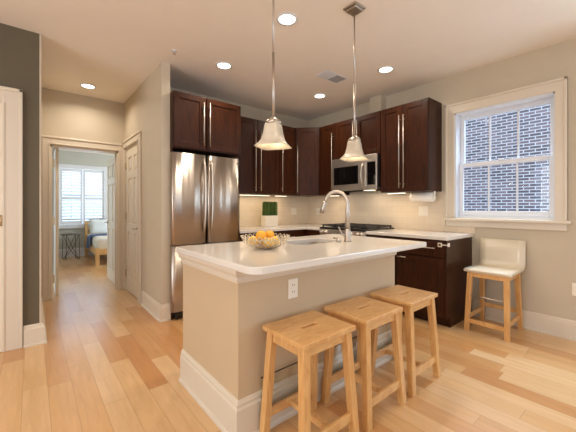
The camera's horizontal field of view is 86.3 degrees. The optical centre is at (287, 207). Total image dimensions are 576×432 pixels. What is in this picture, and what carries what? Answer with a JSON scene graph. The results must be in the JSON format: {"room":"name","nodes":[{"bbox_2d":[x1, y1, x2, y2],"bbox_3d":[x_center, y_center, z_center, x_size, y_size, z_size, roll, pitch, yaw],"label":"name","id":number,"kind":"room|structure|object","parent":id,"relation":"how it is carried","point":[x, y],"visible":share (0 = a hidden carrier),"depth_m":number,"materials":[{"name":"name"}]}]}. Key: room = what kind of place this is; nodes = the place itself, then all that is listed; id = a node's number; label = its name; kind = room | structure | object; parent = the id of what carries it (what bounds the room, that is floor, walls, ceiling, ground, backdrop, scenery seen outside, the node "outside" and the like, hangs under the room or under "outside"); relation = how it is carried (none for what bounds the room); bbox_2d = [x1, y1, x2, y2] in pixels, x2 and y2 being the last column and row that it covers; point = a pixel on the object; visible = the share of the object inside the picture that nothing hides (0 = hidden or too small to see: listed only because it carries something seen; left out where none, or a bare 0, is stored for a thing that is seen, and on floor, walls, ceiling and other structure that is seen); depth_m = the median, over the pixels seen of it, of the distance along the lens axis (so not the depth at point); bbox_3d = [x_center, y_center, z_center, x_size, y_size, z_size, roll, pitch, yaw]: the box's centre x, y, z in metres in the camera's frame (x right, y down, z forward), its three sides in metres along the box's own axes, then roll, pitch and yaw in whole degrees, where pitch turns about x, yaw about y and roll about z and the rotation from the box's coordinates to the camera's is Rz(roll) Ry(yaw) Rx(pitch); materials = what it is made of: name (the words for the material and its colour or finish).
{"room":"kitchen","nodes":[
{"label":"kitchen","id":0,"kind":"room"},
{"bbox_2d":[0,23,38,325],"bbox_3d":[-4.101,-0.165,2.146,3.652,2.741,1.550,0,0,-40],"label":"wall","id":1,"kind":"structure","parent":0,"point":[19,48],"depth_m":2.67,"materials":[{"name":"grey paint"}]},
{"bbox_2d":[0,86,22,351],"bbox_3d":[-2.696,0.101,2.287,1.090,2.210,0.035,0,0,-40],"label":"door","id":2,"kind":"structure","parent":1,"relation":"in","point":[11,99],"depth_m":2.58,"materials":[{"name":"beige paint"}]},
{"bbox_2d":[23,322,46,347],"bbox_3d":[-2.211,1.115,2.689,0.160,0.180,0.039,0,0,-40],"label":"baseboard","id":3,"kind":"structure","parent":1,"relation":"attached to","point":[33,334],"depth_m":2.68,"materials":[{"name":"beige paint"}]},
{"bbox_2d":[39,34,40,322],"bbox_3d":[-2.693,-0.165,3.320,0.014,2.741,1.550,0,0,-40],"label":"wall","id":4,"kind":"structure","parent":0,"point":[39,34],"depth_m":2.72,"materials":[{"name":"beige paint"}]},
{"bbox_2d":[41,295,46,340],"bbox_3d":[-2.654,1.115,3.315,0.039,0.180,1.569,0,0,-40],"label":"baseboard","id":5,"kind":"structure","parent":4,"relation":"attached to","point":[42,309],"depth_m":2.98,"materials":[{"name":"beige paint"}]},
{"bbox_2d":[52,148,54,274],"bbox_3d":[-4.700,-0.074,6.009,0.120,2.560,2.950,0,0,-40],"label":"wall","id":6,"kind":"structure","parent":0,"point":[53,149],"depth_m":4.89,"materials":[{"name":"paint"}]},
{"bbox_2d":[41,87,123,294],"bbox_3d":[-2.352,-0.165,4.692,4.800,2.741,0.120,0,0,-40],"label":"wall","id":7,"kind":"structure","parent":0,"point":[63,114],"depth_m":4.20,"materials":[{"name":"beige paint"}]},
{"bbox_2d":[41,135,122,300],"bbox_3d":[-3.079,0.141,4.592,0.979,2.130,0.962,0,0,-40],"label":"door","id":8,"kind":"structure","parent":7,"relation":"in","point":[114,222],"depth_m":4.17,"materials":[{"name":"beige paint"}]},
{"bbox_2d":[57,148,114,155],"bbox_3d":[-3.650,-1.415,6.248,4.800,0.120,3.929,0,0,-40],"label":"ceiling","id":9,"kind":"structure","parent":0,"point":[57,148],"depth_m":7.61,"materials":[{"name":"paint"}]},
{"bbox_2d":[59,150,113,248],"bbox_3d":[-4.947,-0.074,7.802,4.800,2.560,0.120,0,0,-40],"label":"wall","id":10,"kind":"structure","parent":0,"point":[65,157],"depth_m":7.54,"materials":[{"name":"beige paint"}]},
{"bbox_2d":[59,247,93,257],"bbox_3d":[-4.324,1.103,8.227,3.300,0.205,0.026,0,0,-40],"label":"baseboard","id":11,"kind":"structure","parent":10,"relation":"attached to","point":[82,250],"depth_m":7.47,"materials":[{"name":"white paint"}]},
{"bbox_2d":[59,164,106,228],"bbox_3d":[-5.096,-0.260,7.623,1.140,1.550,0.136,0,0,-40],"label":"window","id":12,"kind":"structure","parent":10,"relation":"in","point":[88,170],"depth_m":7.59,"materials":[{"name":"white paint"}]},
{"bbox_2d":[60,168,82,224],"bbox_3d":[-5.269,-0.260,7.471,0.455,1.346,0.028,0,0,-40],"label":"shutter","id":13,"kind":"object","parent":12,"relation":"attached to","point":[71,171],"depth_m":7.46,"materials":[{"name":"white paint"}]},
{"bbox_2d":[83,170,103,223],"bbox_3d":[-4.915,-0.260,7.766,0.455,1.346,0.028,0,0,-40],"label":"shutter","id":14,"kind":"object","parent":12,"relation":"attached to","point":[85,172],"depth_m":7.75,"materials":[{"name":"white paint"}]},
{"bbox_2d":[124,62,169,304],"bbox_3d":[-1.847,-0.165,3.923,0.090,2.741,1.710,0,0,-40],"label":"wall","id":15,"kind":"structure","parent":0,"point":[147,110],"depth_m":3.42,"materials":[{"name":"beige paint"}]},
{"bbox_2d":[122,130,141,303],"bbox_3d":[-2.106,0.126,4.193,0.143,2.160,0.932,0,0,-40],"label":"door","id":16,"kind":"structure","parent":15,"relation":"in","point":[131,154],"depth_m":4.19,"materials":[{"name":"beige paint"}]},
{"bbox_2d":[141,291,160,322],"bbox_3d":[-1.562,1.117,3.492,0.026,0.176,0.736,0,0,-40],"label":"baseboard","id":17,"kind":"structure","parent":15,"relation":"attached to","point":[148,303],"depth_m":3.46,"materials":[{"name":"beige paint"}]},
{"bbox_2d":[160,303,170,322],"bbox_3d":[-1.300,1.117,3.248,0.116,0.176,0.026,0,0,-40],"label":"baseboard","id":18,"kind":"structure","parent":15,"relation":"attached to","point":[165,314],"depth_m":3.25,"materials":[{"name":"beige paint"}]},
{"bbox_2d":[170,87,307,226],"bbox_3d":[-0.686,-0.165,4.663,2.640,2.741,0.100,0,0,-40],"label":"wall","id":19,"kind":"structure","parent":0,"point":[246,111],"depth_m":4.81,"materials":[{"name":"beige paint"}]},
{"bbox_2d":[232,116,278,194],"bbox_3d":[-0.570,-0.717,4.441,0.882,1.060,0.386,0,0,-40],"label":"upper cabinet","id":20,"kind":"object","parent":19,"relation":"attached to","point":[259,168],"visible":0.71,"depth_m":4.33,"materials":[{"name":"brown wood"}]},
{"bbox_2d":[240,194,269,195],"bbox_3d":[-0.572,-0.178,4.471,0.750,0.015,0.040,0,0,-40],"label":"light","id":21,"kind":"object","parent":20,"relation":"attached to","point":[240,194],"visible":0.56,"depth_m":4.50,"materials":[{"name":"white paint"}]},
{"bbox_2d":[270,125,294,195],"bbox_3d":[-0.103,-0.717,4.830,0.326,1.060,0.386,0,0,-40],"label":"upper cabinet","id":22,"kind":"object","parent":19,"relation":"attached to","point":[286,156],"visible":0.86,"depth_m":4.72,"materials":[{"name":"brown wood"}]},
{"bbox_2d":[291,208,295,214],"bbox_3d":[0.099,0.070,5.236,0.118,0.115,0.008,0,0,-40],"label":"wall outlet","id":23,"kind":"object","parent":19,"relation":"attached to","point":[293,210],"visible":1,"depth_m":5.23,"materials":[{"name":"beige plastic"}]},
{"bbox_2d":[291,127,325,196],"bbox_3d":[0.319,-0.717,5.035,0.616,1.060,0.612,0,0,-40],"label":"upper cabinet","id":24,"kind":"object","parent":19,"relation":"attached to","point":[307,139],"visible":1,"depth_m":4.79,"materials":[{"name":"brown wood"}]},
{"bbox_2d":[0,0,575,120],"bbox_3d":[-0.165,-1.595,0.494,7.580,0.120,9.370,0,0,-40],"label":"ceiling","id":25,"kind":"structure","parent":0,"point":[112,46],"depth_m":2.83,"materials":[{"name":"paint"}]},
{"bbox_2d":[80,83,95,88],"bbox_3d":[-2.533,-1.532,3.890,0.176,0.007,0.176,0,0,-40],"label":"recessed light","id":26,"kind":"object","parent":25,"relation":"in","point":[85,85],"visible":1,"depth_m":3.89,"materials":[{"name":"white paint"}]},
{"bbox_2d":[216,62,231,69],"bbox_3d":[-0.693,-1.532,3.329,0.176,0.007,0.176,0,0,-40],"label":"recessed light","id":27,"kind":"object","parent":25,"relation":"in","point":[221,65],"visible":1,"depth_m":3.32,"materials":[{"name":"white paint"}]},
{"bbox_2d":[254,0,291,149],"bbox_3d":[-0.089,-0.952,1.879,0.197,1.167,0.197,0,0,20],"label":"pendant light","id":28,"kind":"object","parent":25,"relation":"hanging from","point":[272,138],"visible":1,"depth_m":1.87,"materials":[{"name":"white glass"}]},
{"bbox_2d":[276,12,297,25],"bbox_3d":[-0.008,-1.532,2.507,0.176,0.007,0.176,0,0,-40],"label":"recessed light","id":29,"kind":"object","parent":25,"relation":"in","point":[285,19],"visible":1,"depth_m":2.50,"materials":[{"name":"white paint"}]},
{"bbox_2d":[313,94,325,97],"bbox_3d":[0.439,-1.532,4.234,0.176,0.007,0.176,0,0,-40],"label":"recessed light","id":30,"kind":"object","parent":25,"relation":"in","point":[315,95],"visible":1,"depth_m":4.24,"materials":[{"name":"white paint"}]},
{"bbox_2d":[316,70,347,83],"bbox_3d":[0.522,-1.530,3.620,0.360,0.011,0.190,0,0,-40],"label":"ceiling vent","id":31,"kind":"object","parent":25,"relation":"in","point":[328,75],"visible":1,"depth_m":3.60,"materials":[{"name":"white metal"}]},
{"bbox_2d":[340,1,368,161],"bbox_3d":[0.512,-0.952,2.368,0.197,1.167,0.197,0,0,28],"label":"pendant light","id":32,"kind":"object","parent":25,"relation":"hanging from","point":[354,152],"visible":1,"depth_m":2.35,"materials":[{"name":"white glass"}]},
{"bbox_2d":[378,66,393,72],"bbox_3d":[1.090,-1.532,3.423,0.176,0.007,0.176,0,0,-40],"label":"recessed light","id":33,"kind":"object","parent":25,"relation":"in","point":[386,69],"visible":1,"depth_m":3.42,"materials":[{"name":"white paint"}]},
{"bbox_2d":[0,254,575,431],"bbox_3d":[-0.994,1.256,2.440,8.800,0.100,13.420,0,0,-40],"label":"floor","id":34,"kind":"structure","parent":0,"point":[105,363],"depth_m":2.16,"materials":[{"name":"brown wood"}]},
{"bbox_2d":[60,233,81,258],"bbox_3d":[-5.036,0.908,7.129,0.410,0.585,0.410,0,0,-40],"label":"side table","id":35,"kind":"object","parent":34,"relation":"on","point":[64,234],"visible":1,"depth_m":7.11,"materials":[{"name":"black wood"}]},
{"bbox_2d":[85,221,106,265],"bbox_3d":[-4.065,0.775,7.261,1.060,0.860,1.700,0,0,-40],"label":"bed","id":36,"kind":"object","parent":34,"relation":"on","point":[97,244],"visible":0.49,"depth_m":6.45,"materials":[{"name":"white fabric"}]},
{"bbox_2d":[86,234,106,248],"bbox_3d":[-4.175,0.789,7.243,0.932,0.313,0.468,0,0,-40],"label":"throw blanket","id":37,"kind":"object","parent":36,"relation":"on","point":[89,236],"visible":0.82,"depth_m":6.99,"materials":[{"name":"blue fabric"}]},
{"bbox_2d":[89,219,106,233],"bbox_3d":[-4.555,0.467,7.426,0.420,0.351,0.154,0,0,-40],"label":"pillow","id":38,"kind":"object","parent":36,"relation":"on","point":[96,226],"visible":0.84,"depth_m":7.36,"materials":[{"name":"white fabric"}]},
{"bbox_2d":[170,152,239,319],"bbox_3d":[-1.095,0.310,3.723,0.828,1.790,0.740,0,0,-40],"label":"refrigerator","id":39,"kind":"object","parent":34,"relation":"on","point":[204,190],"visible":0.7,"depth_m":3.41,"materials":[{"name":"silver metal"}]},
{"bbox_2d":[170,90,240,319],"bbox_3d":[-1.107,-0.015,3.752,0.823,2.440,0.756,0,0,-40],"label":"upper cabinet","id":40,"kind":"object","parent":34,"relation":"on","point":[199,125],"visible":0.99,"depth_m":3.44,"materials":[{"name":"brown wood"}]},
{"bbox_2d":[238,229,304,240],"bbox_3d":[-0.368,0.767,4.427,1.174,0.876,0.666,0,0,-40],"label":"base cabinet","id":41,"kind":"object","parent":34,"relation":"on","point":[293,233],"visible":0.04,"depth_m":4.37,"materials":[{"name":"brown wood"}]},
{"bbox_2d":[240,224,326,232],"bbox_3d":[-0.038,0.310,4.523,1.805,0.037,0.927,0,0,-40],"label":"countertop","id":42,"kind":"structure","parent":41,"relation":"on","point":[249,229],"depth_m":4.40,"materials":[{"name":"white stone"}]},
{"bbox_2d":[261,201,277,226],"bbox_3d":[-0.277,0.103,4.640,0.237,0.377,0.110,0,0,-40],"label":"potted grass","id":43,"kind":"object","parent":42,"relation":"on","point":[269,218],"depth_m":4.59,"materials":[{"name":"green plant"}]},
{"bbox_2d":[261,215,277,226],"bbox_3d":[-0.277,0.209,4.640,0.236,0.165,0.110,0,0,-40],"label":"planter","id":44,"kind":"object","parent":43,"relation":"attached to","point":[266,220],"depth_m":4.58,"materials":[{"name":"white ceramic"}]},
{"bbox_2d":[178,242,396,431],"bbox_3d":[0.082,0.760,2.317,1.543,0.891,0.787,0,0,-40],"label":"kitchen island","id":45,"kind":"object","parent":34,"relation":"on","point":[226,311],"depth_m":1.78,"materials":[{"name":"paint"}]},
{"bbox_2d":[288,278,297,298],"bbox_3d":[0.030,0.477,1.806,0.072,0.115,0.008,0,0,-40],"label":"wall outlet","id":46,"kind":"object","parent":45,"relation":"attached to","point":[292,283],"visible":1,"depth_m":1.80,"materials":[{"name":"beige plastic"}]},
{"bbox_2d":[176,234,426,274],"bbox_3d":[0.161,0.294,2.284,1.643,0.038,0.988,0,0,-40],"label":"island countertop","id":47,"kind":"structure","parent":45,"relation":"on","point":[241,257],"depth_m":1.90,"materials":[{"name":"white stone"}]},
{"bbox_2d":[241,233,289,248],"bbox_3d":[-0.152,0.230,2.055,0.330,0.086,0.328,0,0,-40],"label":"fruit bowl","id":48,"kind":"object","parent":47,"relation":"on","point":[245,239],"visible":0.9,"depth_m":1.96,"materials":[{"name":"beige metal"}]},
{"bbox_2d":[247,236,259,244],"bbox_3d":[-0.228,0.223,2.030,0.084,0.062,0.064,0,0,-40],"label":"lemon","id":49,"kind":"object","parent":48,"relation":"in","point":[257,242],"visible":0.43,"depth_m":2.01,"materials":[{"name":"yellow food"}]},
{"bbox_2d":[256,230,266,239],"bbox_3d":[-0.178,0.187,2.043,0.072,0.070,0.072,0,0,-40],"label":"orange","id":50,"kind":"object","parent":48,"relation":"in","point":[262,234],"visible":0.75,"depth_m":2.02,"materials":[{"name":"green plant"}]},
{"bbox_2d":[263,238,274,246],"bbox_3d":[-0.126,0.230,2.005,0.064,0.062,0.083,0,0,-40],"label":"lemon","id":51,"kind":"object","parent":48,"relation":"in","point":[268,242],"visible":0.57,"depth_m":1.98,"materials":[{"name":"yellow food"}]},
{"bbox_3d":[-0.093,0.227,2.078,0.072,0.070,0.072,0,0,-40],"label":"orange","id":52,"kind":"object","parent":48,"relation":"in","visible":0},
{"bbox_2d":[266,230,274,237],"bbox_3d":[-0.127,0.189,2.091,0.072,0.070,0.072,0,0,-40],"label":"orange","id":53,"kind":"object","parent":52,"relation":"on","point":[270,233],"visible":0.63,"depth_m":2.06,"materials":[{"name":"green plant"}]},
{"bbox_2d":[295,242,322,244],"bbox_3d":[0.185,0.389,2.495,0.488,0.150,0.313,0,0,-40],"label":"sink","id":54,"kind":"object","parent":47,"relation":"in","point":[313,242],"visible":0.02,"depth_m":2.70,"materials":[{"name":"silver metal"}]},
{"bbox_2d":[320,190,350,241],"bbox_3d":[0.375,0.068,2.504,0.280,0.416,0.095,0,0,31],"label":"faucet","id":55,"kind":"object","parent":47,"relation":"on","point":[347,234],"visible":1,"depth_m":2.45,"materials":[{"name":"silver metal"}]},
{"bbox_2d":[259,310,358,431],"bbox_3d":[0.110,0.910,1.599,0.394,0.590,0.352,0,0,-40],"label":"wooden stool","id":56,"kind":"object","parent":34,"relation":"on","point":[305,335],"visible":1,"depth_m":1.57,"materials":[{"name":"brown wood"}]},
{"bbox_2d":[305,229,319,235],"bbox_3d":[0.413,0.767,4.905,0.638,0.876,0.933,0,0,-40],"label":"base cabinet","id":57,"kind":"object","parent":34,"relation":"on","point":[307,232],"visible":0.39,"depth_m":4.49,"materials":[{"name":"brown wood"}]},
{"bbox_2d":[319,223,394,236],"bbox_3d":[0.923,0.722,4.217,0.715,0.967,0.766,0,0,-40],"label":"gas range","id":58,"kind":"object","parent":34,"relation":"on","point":[357,229],"visible":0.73,"depth_m":4.06,"materials":[{"name":"black metal"}]},
{"bbox_2d":[320,223,394,231],"bbox_3d":[0.943,0.270,4.234,0.663,0.062,0.766,0,0,-40],"label":"cooktop","id":59,"kind":"object","parent":58,"relation":"in","point":[354,227],"depth_m":4.07,"materials":[{"name":"metal"}]},
{"bbox_2d":[321,296,406,431],"bbox_3d":[0.467,0.910,1.896,0.394,0.590,0.352,0,0,-40],"label":"wooden stool","id":60,"kind":"object","parent":34,"relation":"on","point":[367,314],"visible":0.93,"depth_m":1.86,"materials":[{"name":"brown wood"}]},
{"bbox_2d":[367,234,396,284],"bbox_3d":[1.317,0.767,3.784,0.686,0.876,0.388,0,0,-40],"label":"base cabinet","id":61,"kind":"object","parent":34,"relation":"on","point":[368,235],"visible":0.11,"depth_m":3.52,"materials":[{"name":"brown wood"}]},
{"bbox_2d":[370,285,440,397],"bbox_3d":[0.829,0.910,2.199,0.394,0.590,0.352,0,0,-40],"label":"wooden stool","id":62,"kind":"object","parent":34,"relation":"on","point":[411,300],"visible":0.88,"depth_m":2.15,"materials":[{"name":"brown wood"}]},
{"bbox_2d":[396,237,471,327],"bbox_3d":[1.619,0.767,3.423,0.684,0.876,0.546,0,0,-40],"label":"base cabinet","id":63,"kind":"object","parent":34,"relation":"on","point":[431,268],"visible":0.69,"depth_m":3.17,"materials":[{"name":"brown wood"}]},
{"bbox_2d":[366,229,472,240],"bbox_3d":[1.504,0.310,3.572,0.656,0.037,0.956,0,0,-40],"label":"countertop","id":64,"kind":"structure","parent":63,"relation":"on","point":[421,234],"depth_m":3.40,"materials":[{"name":"white stone"}]},
{"bbox_2d":[438,243,449,246],"bbox_3d":[1.548,0.377,3.054,0.074,0.042,0.096,0,0,-40],"label":"child lock","id":65,"kind":"object","parent":63,"relation":"attached to","point":[439,244],"visible":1,"depth_m":3.04,"materials":[{"name":"beige plastic"}]},
{"bbox_2d":[464,238,525,341],"bbox_3d":[2.040,0.768,3.029,0.478,0.874,0.394,0,0,-40],"label":"bar stool","id":66,"kind":"object","parent":34,"relation":"on","point":[503,260],"visible":1,"depth_m":3.02,"materials":[{"name":"white wood"}]},
{"bbox_2d":[308,38,575,320],"bbox_3d":[3.021,-0.165,2.436,0.200,2.741,8.270,0,0,-40],"label":"wall","id":67,"kind":"structure","parent":0,"point":[548,276],"depth_m":3.03,"materials":[{"name":"beige paint"}]},
{"bbox_2d":[320,123,349,194],"bbox_3d":[0.706,-0.717,4.754,0.381,1.060,0.316,0,0,-40],"label":"upper cabinet","id":68,"kind":"object","parent":67,"relation":"attached to","point":[327,133],"visible":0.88,"depth_m":4.67,"materials":[{"name":"brown wood"}]},
{"bbox_2d":[240,191,474,232],"bbox_3d":[0.519,0.048,3.858,1.820,0.485,2.680,0,0,-40],"label":"backsplash","id":69,"kind":"structure","parent":67,"relation":"attached to","point":[397,211],"depth_m":4.57,"materials":[{"name":"beige tile"}]},
{"bbox_2d":[335,111,380,159],"bbox_3d":[1.055,-0.968,4.335,0.381,0.557,0.766,0,0,-40],"label":"upper cabinet","id":70,"kind":"object","parent":67,"relation":"attached to","point":[368,126],"visible":0.56,"depth_m":4.15,"materials":[{"name":"brown wood"}]},
{"bbox_2d":[332,153,380,191],"bbox_3d":[1.017,-0.457,4.304,0.464,0.462,0.762,0,0,-40],"label":"microwave","id":71,"kind":"object","parent":70,"relation":"attached to","point":[354,176],"visible":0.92,"depth_m":4.14,"materials":[{"name":"silver metal"}]},
{"bbox_2d":[370,95,385,112],"bbox_3d":[1.258,-1.393,4.299,0.120,0.286,0.190,0,0,-40],"label":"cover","id":72,"kind":"structure","parent":67,"relation":"attached to","point":[377,103],"depth_m":4.25,"materials":[{"name":"beige paint"}]},
{"bbox_2d":[381,97,441,192],"bbox_3d":[1.501,-0.717,3.801,0.381,1.060,0.618,0,0,-40],"label":"upper cabinet","id":73,"kind":"object","parent":67,"relation":"attached to","point":[411,133],"visible":1,"depth_m":3.65,"materials":[{"name":"brown wood"}]},
{"bbox_2d":[409,191,435,201],"bbox_3d":[1.613,-0.125,3.686,0.112,0.123,0.305,0,0,-40],"label":"paper towel holder","id":74,"kind":"object","parent":73,"relation":"attached to","point":[426,196],"visible":1,"depth_m":3.63,"materials":[{"name":"white paper"}]},
{"bbox_2d":[419,207,427,215],"bbox_3d":[1.695,0.051,3.849,0.008,0.115,0.118,0,0,-40],"label":"light switch","id":75,"kind":"object","parent":67,"relation":"attached to","point":[423,211],"visible":1,"depth_m":3.84,"materials":[{"name":"beige plastic"}]},
{"bbox_2d":[444,76,571,230],"bbox_3d":[2.285,-0.488,3.271,0.260,1.417,1.115,0,0,-40],"label":"window","id":76,"kind":"structure","parent":67,"relation":"in","point":[554,92],"depth_m":3.19,"materials":[{"name":"beige paint"}]},
{"bbox_2d":[473,300,575,340],"bbox_3d":[3.789,1.117,1.338,0.026,0.176,5.400,0,0,-40],"label":"baseboard","id":77,"kind":"structure","parent":67,"relation":"attached to","point":[542,323],"depth_m":2.96,"materials":[{"name":"beige paint"}]},
{"bbox_2d":[572,283,575,295],"bbox_3d":[2.607,0.746,2.768,0.008,0.115,0.072,0,0,-40],"label":"wall outlet","id":78,"kind":"object","parent":67,"relation":"attached to","point":[573,284],"visible":1,"depth_m":2.78,"materials":[{"name":"beige plastic"}]},
{"label":"outside","id":79,"kind":"structure","parent":0,"visible":0},
{"bbox_2d":[464,104,549,210],"bbox_3d":[4.952,-0.544,6.085,0.200,9.500,11.000,0,0,-40],"label":"wall","id":80,"kind":"structure","parent":79,"point":[533,177],"depth_m":6.38,"materials":[{"name":"brick"}]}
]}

